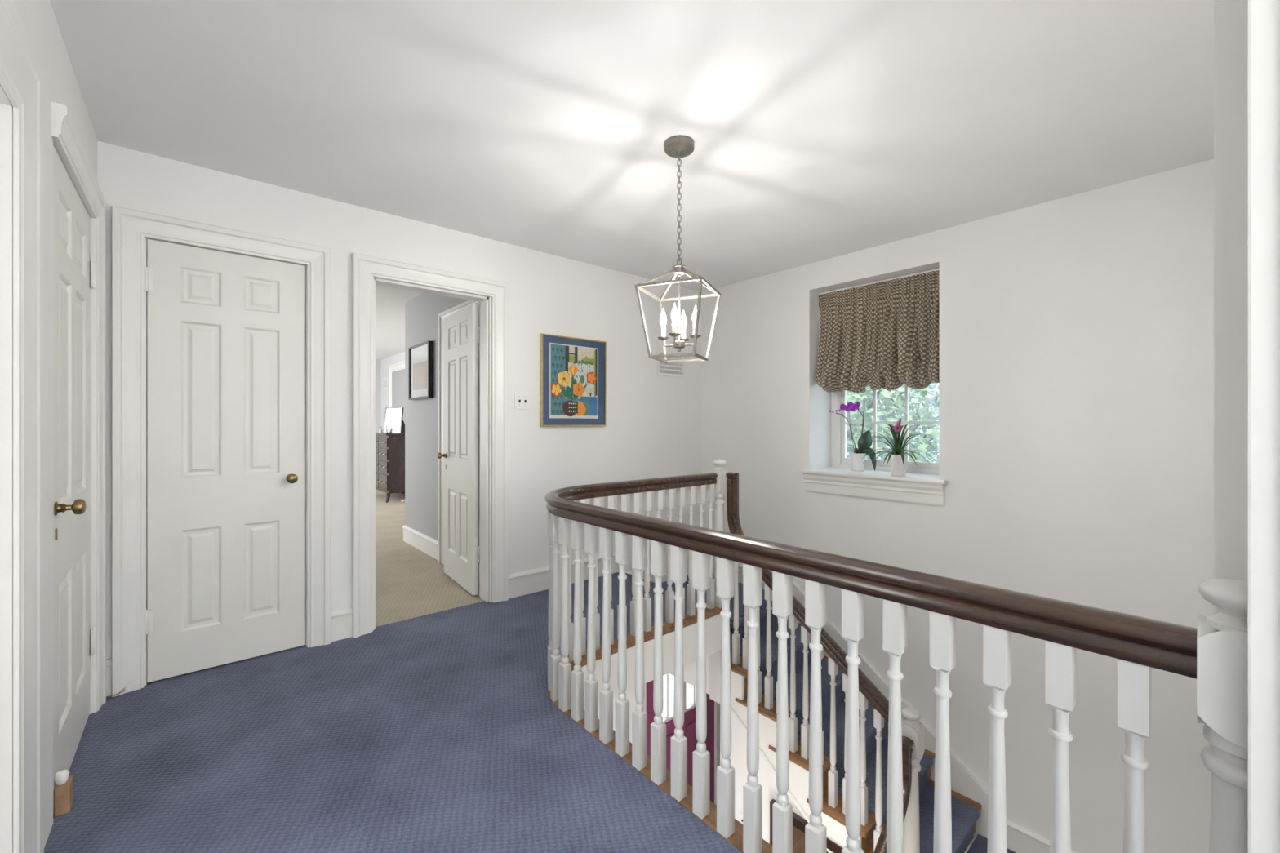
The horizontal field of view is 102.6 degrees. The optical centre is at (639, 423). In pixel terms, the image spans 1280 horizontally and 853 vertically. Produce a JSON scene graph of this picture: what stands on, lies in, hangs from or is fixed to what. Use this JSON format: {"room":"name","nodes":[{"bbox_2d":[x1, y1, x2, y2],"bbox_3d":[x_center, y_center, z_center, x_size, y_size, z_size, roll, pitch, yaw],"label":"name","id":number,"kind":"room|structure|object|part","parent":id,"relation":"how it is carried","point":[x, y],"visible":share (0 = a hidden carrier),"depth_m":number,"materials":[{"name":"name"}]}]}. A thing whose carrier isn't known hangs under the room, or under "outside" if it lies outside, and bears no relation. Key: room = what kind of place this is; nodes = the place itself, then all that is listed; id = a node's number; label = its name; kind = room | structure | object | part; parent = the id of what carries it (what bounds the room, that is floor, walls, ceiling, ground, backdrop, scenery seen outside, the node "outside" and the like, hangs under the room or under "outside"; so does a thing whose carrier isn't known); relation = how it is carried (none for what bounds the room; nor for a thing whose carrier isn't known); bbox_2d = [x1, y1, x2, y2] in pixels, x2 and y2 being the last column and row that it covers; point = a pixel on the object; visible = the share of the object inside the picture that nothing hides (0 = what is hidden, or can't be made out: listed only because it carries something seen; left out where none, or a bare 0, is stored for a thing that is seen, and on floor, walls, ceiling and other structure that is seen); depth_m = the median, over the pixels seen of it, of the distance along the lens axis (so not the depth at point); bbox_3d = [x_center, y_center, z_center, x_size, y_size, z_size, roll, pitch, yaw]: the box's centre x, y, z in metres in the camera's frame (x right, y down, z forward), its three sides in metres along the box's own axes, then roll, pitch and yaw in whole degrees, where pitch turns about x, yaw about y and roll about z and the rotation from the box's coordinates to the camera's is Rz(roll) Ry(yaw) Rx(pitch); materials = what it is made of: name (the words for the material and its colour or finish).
{"room":"stair landing","nodes":[
{"label":"stair landing","id":0,"kind":"room"},
{"bbox_2d":[13,0,97,848],"bbox_3d":[-0.567,-0.020,0.056,0.150,2.420,5.630,0,0,-41],"label":"wall","id":1,"kind":"structure","parent":0,"point":[61,86],"depth_m":1.49,"materials":[{"name":"paint"}]},
{"bbox_2d":[0,0,44,852],"bbox_3d":[-1.224,0.131,0.824,0.172,2.117,1.235,0,0,-41],"label":"trim","id":2,"kind":"structure","parent":1,"relation":"attached to","point":[21,71],"depth_m":1.20,"materials":[{"name":"paint"}]},
{"bbox_2d":[51,102,106,824],"bbox_3d":[-2.057,0.122,1.813,0.210,2.136,0.896,0,0,-41],"label":"door","id":3,"kind":"structure","parent":1,"relation":"in","point":[78,203],"depth_m":1.83,"materials":[{"name":"paint"}]},
{"bbox_3d":[-1.767,0.260,1.591,0.064,0.049,0.049,0,0,-41],"label":"knob","id":4,"kind":"part","parent":3,"relation":"part of","materials":[{"name":"gold metal"}]},
{"bbox_2d":[375,351,404,432],"bbox_3d":[-4.047,-0.020,5.944,4.300,2.420,7.720,0,0,-41],"label":"wall","id":5,"kind":"structure","parent":0,"point":[382,366],"depth_m":9.80,"materials":[{"name":"paint"}]},
{"bbox_2d":[389,361,404,493],"bbox_3d":[-4.192,0.068,8.926,0.042,2.244,1.078,0,0,-41],"label":"trim","id":6,"kind":"structure","parent":5,"relation":"attached to","point":[400,366],"depth_m":9.25,"materials":[{"name":"paint"}]},
{"bbox_2d":[391,368,404,493],"bbox_3d":[-4.195,0.120,8.924,0.011,2.100,0.830,0,0,-41],"label":"door","id":7,"kind":"structure","parent":5,"relation":"in","point":[397,376],"depth_m":8.92,"materials":[{"name":"grey paint"}]},
{"bbox_2d":[44,488,742,852],"bbox_3d":[-2.206,1.290,3.714,4.150,0.200,13.300,0,0,-41],"label":"floor","id":8,"kind":"structure","parent":0,"point":[442,731],"depth_m":1.85,"materials":[{"name":"blue carpet"}]},
{"bbox_2d":[53,768,73,817],"bbox_3d":[-1.779,1.128,1.580,0.037,0.124,0.060,0,0,-41],"label":"wood block","id":9,"kind":"object","parent":8,"relation":"on","point":[64,788],"visible":1,"depth_m":1.56,"materials":[{"name":"wood"}]},
{"bbox_2d":[106,684,131,697],"bbox_3d":[-2.263,1.159,2.230,0.121,0.058,0.045,0,0,3],"label":"door stop","id":10,"kind":"object","parent":8,"relation":"on","point":[127,687],"visible":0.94,"depth_m":2.21,"materials":[{"name":"white plastic"}]},
{"bbox_2d":[375,432,404,502],"bbox_3d":[-3.965,0.668,8.269,0.522,1.037,1.040,0,0,-41],"label":"dresser","id":11,"kind":"object","parent":8,"relation":"on","point":[389,447],"visible":0.64,"depth_m":7.84,"materials":[{"name":"brown wood"}]},
{"bbox_3d":[-4.287,0.902,8.297,0.018,0.235,0.455,0,0,-41],"label":"drawer","id":12,"kind":"part","parent":11,"relation":"part of","materials":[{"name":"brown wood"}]},
{"bbox_3d":[-4.287,0.667,8.297,0.018,0.175,0.455,0,0,-41],"label":"drawer","id":13,"kind":"part","parent":11,"relation":"part of","materials":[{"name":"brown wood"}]},
{"bbox_3d":[-4.287,0.470,8.297,0.018,0.170,0.455,0,0,-41],"label":"drawer","id":14,"kind":"part","parent":11,"relation":"part of","materials":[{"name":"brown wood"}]},
{"bbox_3d":[-4.287,0.287,8.297,0.018,0.145,0.455,0,0,-41],"label":"drawer","id":15,"kind":"part","parent":11,"relation":"part of","materials":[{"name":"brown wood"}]},
{"bbox_3d":[-3.975,0.902,7.938,0.018,0.235,0.455,0,0,-41],"label":"drawer","id":16,"kind":"part","parent":11,"relation":"part of","materials":[{"name":"brown wood"}]},
{"bbox_3d":[-3.975,0.667,7.938,0.018,0.175,0.455,0,0,-41],"label":"drawer","id":17,"kind":"part","parent":11,"relation":"part of","materials":[{"name":"brown wood"}]},
{"bbox_3d":[-3.975,0.470,7.938,0.018,0.170,0.455,0,0,-41],"label":"drawer","id":18,"kind":"part","parent":11,"relation":"part of","materials":[{"name":"brown wood"}]},
{"bbox_3d":[-3.975,0.287,7.938,0.018,0.145,0.455,0,0,-41],"label":"drawer","id":19,"kind":"part","parent":11,"relation":"part of","materials":[{"name":"brown wood"}]},
{"bbox_3d":[-3.816,1.119,7.757,0.068,0.137,0.056,0,0,-41],"label":"leg","id":20,"kind":"part","parent":11,"relation":"part of","materials":[{"name":"brown wood"}]},
{"bbox_2d":[383,407,404,433],"bbox_3d":[-3.814,-0.051,8.011,0.340,0.399,0.163,0,0,19],"label":"mirror","id":21,"kind":"object","parent":11,"relation":"on","point":[393,416],"visible":0.91,"depth_m":7.94,"materials":[{"name":"white mirror"}]},
{"bbox_2d":[97,141,701,658],"bbox_3d":[-1.010,0.115,3.516,4.046,2.690,0.170,0,0,-41],"label":"wall","id":22,"kind":"structure","parent":0,"point":[652,429],"depth_m":3.55,"materials":[{"name":"paint"}]},
{"bbox_2d":[106,657,111,696],"bbox_3d":[-2.331,1.110,2.235,0.051,0.160,0.028,0,0,-41],"label":"baseboard","id":23,"kind":"structure","parent":22,"relation":"attached to","point":[108,660],"depth_m":2.24,"materials":[{"name":"paint"}]},
{"bbox_2d":[111,205,330,697],"bbox_3d":[-2.048,0.120,2.573,0.831,2.140,0.230,0,0,-41],"label":"door","id":24,"kind":"structure","parent":22,"relation":"in","point":[220,336],"depth_m":2.49,"materials":[{"name":"paint"}]},
{"bbox_3d":[-1.812,0.285,2.668,0.049,0.049,0.064,0,0,-41],"label":"knob","id":25,"kind":"part","parent":24,"relation":"part of","materials":[{"name":"gold metal"}]},
{"bbox_2d":[330,607,352,642],"bbox_3d":[-1.647,1.110,2.830,0.120,0.160,0.028,0,0,-41],"label":"baseboard","id":26,"kind":"structure","parent":22,"relation":"attached to","point":[341,620],"depth_m":2.83,"materials":[{"name":"paint"}]},
{"bbox_2d":[351,253,508,638],"bbox_3d":[-1.536,0.120,3.492,0.934,2.139,0.909,0,0,-41],"label":"door","id":27,"kind":"structure","parent":22,"relation":"in","point":[463,335],"depth_m":3.41,"materials":[{"name":"paint"}]},
{"bbox_3d":[-1.549,0.250,4.008,0.064,0.049,0.049,0,0,-37],"label":"knob","id":28,"kind":"part","parent":27,"relation":"part of","materials":[{"name":"gold metal"}]},
{"bbox_2d":[514,392,529,408],"bbox_3d":[-0.817,-0.158,3.561,0.112,0.110,0.014,0,0,-41],"label":"light switch","id":29,"kind":"object","parent":22,"relation":"attached to","point":[522,401],"visible":1,"depth_m":3.56,"materials":[{"name":"white plastic"}]},
{"bbox_2d":[539,333,606,426],"bbox_3d":[-0.490,-0.311,3.836,0.574,0.662,0.029,0,0,-41],"label":"framed print","id":30,"kind":"object","parent":22,"relation":"attached to","point":[573,371],"visible":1,"depth_m":3.81,"materials":[{"name":"multicoloured paper"}]},
{"bbox_2d":[508,552,688,599],"bbox_3d":[-0.162,1.200,4.123,1.970,0.341,0.028,0,0,-41],"label":"baseboard","id":31,"kind":"structure","parent":22,"relation":"attached to","point":[526,582],"depth_m":3.63,"materials":[{"name":"paint"}]},
{"bbox_2d":[657,350,684,377],"bbox_3d":[0.277,-0.525,4.517,0.340,0.215,0.009,0,0,-41],"label":"air vent","id":32,"kind":"object","parent":22,"relation":"in","point":[668,369],"visible":0.76,"depth_m":4.51,"materials":[{"name":"white plastic"}]},
{"bbox_2d":[404,292,468,540],"bbox_3d":[-1.285,-0.020,4.781,1.100,2.420,2.100,0,0,-41],"label":"wall","id":33,"kind":"structure","parent":0,"point":[422,311],"depth_m":4.80,"materials":[{"name":"grey paint"}]},
{"bbox_2d":[402,524,438,560],"bbox_3d":[-1.649,1.110,5.179,1.128,0.160,1.078,0,0,-41],"label":"baseboard","id":34,"kind":"structure","parent":33,"relation":"attached to","point":[422,542],"depth_m":4.78,"materials":[{"name":"paint"}]},
{"bbox_2d":[408,340,433,399],"bbox_3d":[-2.052,-0.485,4.790,0.044,0.510,0.560,0,0,-41],"label":"framed print","id":35,"kind":"object","parent":33,"relation":"attached to","point":[420,356],"visible":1,"depth_m":4.74,"materials":[{"name":"black paint"}]},
{"bbox_2d":[438,300,479,583],"bbox_3d":[-1.387,0.123,4.029,0.042,2.134,0.988,0,0,-41],"label":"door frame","id":36,"kind":"structure","parent":33,"relation":"attached to","point":[442,315],"depth_m":4.36,"materials":[{"name":"paint"}]},
{"bbox_2d":[49,0,1213,359],"bbox_3d":[-1.756,-1.355,4.066,5.290,0.250,13.560,0,0,-41],"label":"ceiling","id":37,"kind":"structure","parent":0,"point":[819,130],"depth_m":2.00,"materials":[{"name":"paint"}]},
{"bbox_2d":[634,135,720,363],"bbox_3d":[0.172,-0.756,2.250,0.297,0.948,0.297,0,0,23],"label":"pendant lantern","id":38,"kind":"object","parent":37,"relation":"hanging from","point":[677,146],"visible":1,"depth_m":2.23,"materials":[{"name":"silver metal"}]},
{"bbox_3d":[0.103,-0.472,2.275,0.029,0.080,0.029,0,0,-41],"label":"bulb","id":39,"kind":"part","parent":38,"relation":"part of","materials":[{"name":"white"}]},
{"bbox_3d":[0.126,-0.358,2.267,0.058,0.034,0.009,0,0,20],"label":"arm","id":40,"kind":"part","parent":38,"relation":"part of","materials":[{"name":"silver metal"}]},
{"bbox_3d":[0.147,-0.472,2.181,0.029,0.080,0.029,0,0,-41],"label":"bulb","id":41,"kind":"part","parent":38,"relation":"part of","materials":[{"name":"white"}]},
{"bbox_3d":[0.155,-0.358,2.204,0.009,0.035,0.058,0,0,20],"label":"arm","id":42,"kind":"part","parent":38,"relation":"part of","materials":[{"name":"silver metal"}]},
{"bbox_3d":[0.172,-0.479,2.250,0.297,0.395,0.297,0,0,23],"label":"lantern frame","id":43,"kind":"part","parent":38,"relation":"part of","materials":[{"name":"silver metal"}]},
{"bbox_3d":[0.172,-0.926,2.250,0.016,0.523,0.021,0,0,-41],"label":"chain","id":44,"kind":"part","parent":38,"relation":"part of","materials":[{"name":"silver metal"}]},
{"bbox_3d":[0.172,-0.499,2.250,0.016,0.318,0.016,0,0,-41],"label":"rod","id":45,"kind":"part","parent":38,"relation":"part of","materials":[{"name":"silver metal"}]},
{"bbox_3d":[0.197,-0.472,2.318,0.029,0.080,0.029,0,0,-41],"label":"bulb","id":46,"kind":"part","parent":38,"relation":"part of","materials":[{"name":"white"}]},
{"bbox_3d":[0.241,-0.472,2.225,0.029,0.080,0.029,0,0,-41],"label":"bulb","id":47,"kind":"part","parent":38,"relation":"part of","materials":[{"name":"white"}]},
{"bbox_2d":[598,688,715,804],"bbox_3d":[0.456,2.675,1.623,4.320,2.430,4.450,0,0,-41],"label":"wall","id":48,"kind":"structure","parent":0,"point":[630,695],"depth_m":3.93,"materials":[{"name":"paint"}]},
{"bbox_2d":[581,613,721,708],"bbox_3d":[0.229,1.340,1.960,1.063,0.240,2.617,0,0,-9],"label":"trim","id":49,"kind":"structure","parent":48,"relation":"attached to","point":[713,624],"depth_m":2.98,"materials":[{"name":"paint"}]},
{"bbox_2d":[669,655,709,694],"bbox_3d":[0.243,1.625,3.689,0.079,0.330,0.752,0,0,-41],"label":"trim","id":50,"kind":"structure","parent":48,"relation":"attached to","point":[690,670],"depth_m":3.49,"materials":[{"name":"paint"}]},
{"bbox_2d":[888,453,907,475],"bbox_3d":[1.762,0.281,3.496,0.118,0.142,0.118,0,0,-41],"label":"pot","id":51,"kind":"object","parent":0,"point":[897,468],"depth_m":3.46,"materials":[{"name":"white ceramic"}]},
{"bbox_2d":[701,158,1213,852],"bbox_3d":[1.833,1.330,3.651,0.420,5.120,3.700,0,0,-41],"label":"wall","id":52,"kind":"structure","parent":0,"point":[1077,331],"depth_m":2.87,"materials":[{"name":"paint"}]},
{"bbox_2d":[642,673,719,804],"bbox_3d":[0.360,2.831,4.284,1.005,2.118,0.114,0,0,-41],"label":"door","id":53,"kind":"structure","parent":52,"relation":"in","point":[689,725],"depth_m":4.37,"materials":[{"name":"paint"}]},
{"bbox_3d":[0.220,2.220,4.202,0.264,0.419,0.042,0,0,-41],"label":"glass frame","id":54,"kind":"part","parent":53,"relation":"part of","materials":[{"name":"paint"}]},
{"bbox_3d":[0.461,2.220,4.412,0.264,0.419,0.042,0,0,-41],"label":"glass frame","id":55,"kind":"part","parent":53,"relation":"part of","materials":[{"name":"paint"}]},
{"bbox_2d":[711,563,765,590],"bbox_3d":[0.834,1.291,4.458,0.028,0.160,0.830,0,0,-41],"label":"baseboard","id":56,"kind":"structure","parent":52,"relation":"attached to","point":[740,565],"depth_m":4.41,"materials":[{"name":"paint"}]},
{"bbox_2d":[800,380,947,506],"bbox_3d":[1.738,-0.254,3.717,0.478,1.548,1.010,0,0,-41],"label":"window","id":57,"kind":"structure","parent":52,"relation":"in","point":[922,483],"depth_m":3.71,"materials":[{"name":"paint"}]},
{"bbox_2d":[829,400,875,471],"bbox_3d":[1.584,0.092,3.837,0.331,0.520,0.114,0,0,5],"label":"orchid","id":58,"kind":"object","parent":57,"relation":"on","point":[864,448],"visible":1,"depth_m":3.81,"materials":[{"name":"purple plant"}]},
{"bbox_3d":[1.514,-0.126,3.817,0.050,0.051,0.013,0,0,0],"label":"flower","id":59,"kind":"part","parent":58,"relation":"part of","materials":[{"name":"purple plant"}]},
{"bbox_3d":[1.547,0.076,3.833,0.169,0.314,0.006,0,0,0],"label":"stem","id":60,"kind":"part","parent":58,"relation":"part of","materials":[{"name":"green plant"}]},
{"bbox_3d":[1.543,-0.111,3.808,0.042,0.044,0.011,0,0,0],"label":"flower","id":61,"kind":"part","parent":58,"relation":"part of","materials":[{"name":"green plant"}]},
{"bbox_3d":[1.567,-0.137,3.812,0.058,0.058,0.014,0,0,0],"label":"flower","id":62,"kind":"part","parent":58,"relation":"part of","materials":[{"name":"purple plant"}]},
{"bbox_3d":[1.628,0.286,3.833,0.114,0.132,0.114,0,0,-41],"label":"pot","id":63,"kind":"part","parent":58,"relation":"part of","materials":[{"name":"white ceramic"}]},
{"bbox_3d":[1.651,0.061,3.833,0.051,0.343,0.006,0,0,0],"label":"stem","id":64,"kind":"part","parent":58,"relation":"part of","materials":[{"name":"green plant"}]},
{"bbox_3d":[1.712,0.436,3.693,0.408,0.168,1.010,0,0,-41],"label":"sill","id":65,"kind":"part","parent":57,"relation":"part of","materials":[{"name":"paint"}]},
{"bbox_3d":[1.881,-0.334,3.841,0.080,1.388,0.910,0,0,-41],"label":"frame","id":66,"kind":"part","parent":57,"relation":"part of","materials":[{"name":"paint"}]},
{"bbox_3d":[1.875,-0.003,3.836,0.030,0.645,0.778,0,0,-41],"label":"sash","id":67,"kind":"part","parent":57,"relation":"part of","materials":[{"name":"paint"}]},
{"bbox_2d":[862,417,925,475],"bbox_3d":[1.744,0.157,3.518,0.412,0.390,0.427,0,0,0],"label":"bromeliad","id":68,"kind":"object","parent":57,"relation":"on","point":[898,460],"visible":1,"depth_m":3.47,"materials":[{"name":"green plant"}]},
{"bbox_2d":[815,267,939,393],"bbox_3d":[1.656,-0.623,3.644,0.236,0.802,0.901,0,0,-41],"label":"shade","id":69,"kind":"object","parent":52,"relation":"attached to","point":[882,334],"visible":0.98,"depth_m":3.62,"materials":[{"name":"fabric"}]},
{"bbox_2d":[1006,817,1077,852],"bbox_3d":[2.403,2.377,2.655,0.028,0.160,0.870,0,0,-41],"label":"baseboard","id":70,"kind":"structure","parent":52,"relation":"attached to","point":[1020,839],"depth_m":2.90,"materials":[{"name":"paint"}]},
{"bbox_3d":[0.440,3.940,1.642,4.320,0.100,4.500,0,0,-41],"label":"floor","id":71,"kind":"structure","parent":0,"visible":0},
{"bbox_2d":[625,573,1015,852],"bbox_3d":[1.251,2.506,3.224,1.020,2.769,3.240,0,0,-41],"label":"staircase","id":72,"kind":"structure","parent":71,"relation":"on","point":[969,797],"depth_m":3.13,"materials":[{"name":"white wood"}]},
{"bbox_2d":[739,812,742,824],"bbox_3d":[0.655,2.525,3.222,0.012,0.120,0.080,0,0,-41],"label":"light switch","id":73,"kind":"object","parent":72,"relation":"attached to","point":[740,813],"visible":0.19,"depth_m":3.24,"materials":[{"name":"white plastic"}]},
{"bbox_2d":[769,799,843,852],"bbox_3d":[0.962,2.643,2.852,0.034,0.795,0.540,0,0,-41],"label":"mirror","id":74,"kind":"object","parent":72,"relation":"attached to","point":[799,824],"visible":0.18,"depth_m":2.91,"materials":[{"name":"brown wood"}]},
{"bbox_3d":[0.964,2.643,2.854,0.010,0.695,0.440,0,0,-41],"label":"glass","id":75,"kind":"part","parent":74,"relation":"part of","materials":[{"name":"mirror"}]},
{"bbox_3d":[0.959,3.188,1.534,1.780,1.405,1.055,0,0,-41],"label":"staircase","id":76,"kind":"structure","parent":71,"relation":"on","visible":0},
{"bbox_2d":[725,471,924,852],"bbox_3d":[0.637,1.659,2.660,0.956,2.682,1.216,0,0,-41],"label":"stair railing","id":77,"kind":"object","parent":76,"relation":"on","point":[913,731],"visible":0.59,"depth_m":2.80,"materials":[{"name":"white wood"}]},
{"bbox_3d":[0.935,0.916,2.961,0.063,1.196,1.101,0,0,-41],"label":"handrail","id":78,"kind":"part","parent":77,"relation":"part of","materials":[{"name":"brown wood"}]},
{"bbox_3d":[0.977,1.960,2.209,0.876,0.874,0.063,0,0,-41],"label":"handrail","id":79,"kind":"part","parent":77,"relation":"part of","materials":[{"name":"brown wood"}]},
{"bbox_3d":[1.333,2.072,2.520,0.090,1.336,0.090,0,0,-41],"label":"newel post","id":80,"kind":"part","parent":77,"relation":"part of","materials":[{"name":"paint"}]},
{"bbox_3d":[0.574,1.336,1.050,2.876,0.248,5.630,0,0,-41],"label":"floor","id":81,"kind":"structure","parent":0,"visible":0},
{"bbox_2d":[546,606,772,852],"bbox_3d":[0.203,1.203,1.964,1.118,0.026,2.688,0,0,-9],"label":"trim","id":82,"kind":"structure","parent":81,"relation":"on","point":[735,839],"depth_m":1.82,"materials":[{"name":"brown wood"}]},
{"bbox_2d":[544,459,1247,852],"bbox_3d":[0.197,1.022,1.991,1.152,1.576,2.763,0,0,-8],"label":"landing railing","id":83,"kind":"object","parent":82,"relation":"on","point":[1214,653],"visible":0.99,"depth_m":1.26,"materials":[{"name":"white wood"}]},
{"bbox_3d":[0.520,1.022,3.370,0.090,1.576,0.090,0,0,-41],"label":"newel post","id":84,"kind":"part","parent":83,"relation":"part of","materials":[{"name":"paint"}]},
{"bbox_3d":[0.162,0.353,1.989,1.073,0.070,2.616,0,0,-9],"label":"handrail","id":85,"kind":"part","parent":83,"relation":"part of","materials":[{"name":"brown wood"}]},
{"bbox_3d":[0.892,0.712,0.758,0.090,0.956,0.090,0,0,-41],"label":"newel post","id":86,"kind":"part","parent":83,"relation":"part of","materials":[{"name":"paint"}]},
{"bbox_3d":[2.628,1.330,0.689,2.270,5.120,2.388,0,0,-41],"label":"wall","id":87,"kind":"structure","parent":0,"visible":0},
{"bbox_2d":[1213,0,1247,613],"bbox_3d":[1.016,-0.020,0.793,0.030,2.420,0.172,0,0,-41],"label":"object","id":88,"kind":"structure","parent":87,"relation":"attached to","point":[1230,16],"depth_m":0.84,"materials":[{"name":"paint"}]},
{"bbox_2d":[1247,0,1279,852],"bbox_3d":[0.950,-0.020,0.713,0.174,2.420,0.138,0,0,-41],"label":"trim","id":89,"kind":"structure","parent":87,"relation":"attached to","point":[1263,15],"depth_m":0.70,"materials":[{"name":"paint"}]},
{"label":"outside","id":90,"kind":"structure","parent":0,"visible":0},
{"bbox_2d":[661,673,696,717],"bbox_3d":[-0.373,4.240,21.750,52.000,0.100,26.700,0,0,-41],"label":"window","id":91,"kind":"structure","parent":90,"point":[671,678],"depth_m":7.94,"materials":[{"name":"white glass"}]},
{"bbox_2d":[846,385,939,462],"bbox_3d":[3.111,1.226,7.411,2.160,5.947,2.222,0,0,-41],"label":"tree","id":92,"kind":"object","parent":91,"relation":"on","point":[868,413],"visible":0.15,"depth_m":6.82,"materials":[{"name":"green plant"}]},
{"bbox_2d":[846,382,939,462],"bbox_3d":[4.976,1.125,9.501,3.094,6.150,3.089,0,0,-41],"label":"tree","id":93,"kind":"object","parent":91,"relation":"on","point":[934,400],"visible":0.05,"depth_m":8.91,"materials":[{"name":"green leaf"},{"name":"bark"}]},
{"bbox_2d":[849,384,939,461],"bbox_3d":[6.762,0.035,13.863,4.639,8.321,4.638,0,0,-41],"label":"tree","id":94,"kind":"object","parent":91,"relation":"on","point":[939,384],"visible":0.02,"depth_m":13.48,"materials":[{"name":"green plant"}]}
]}

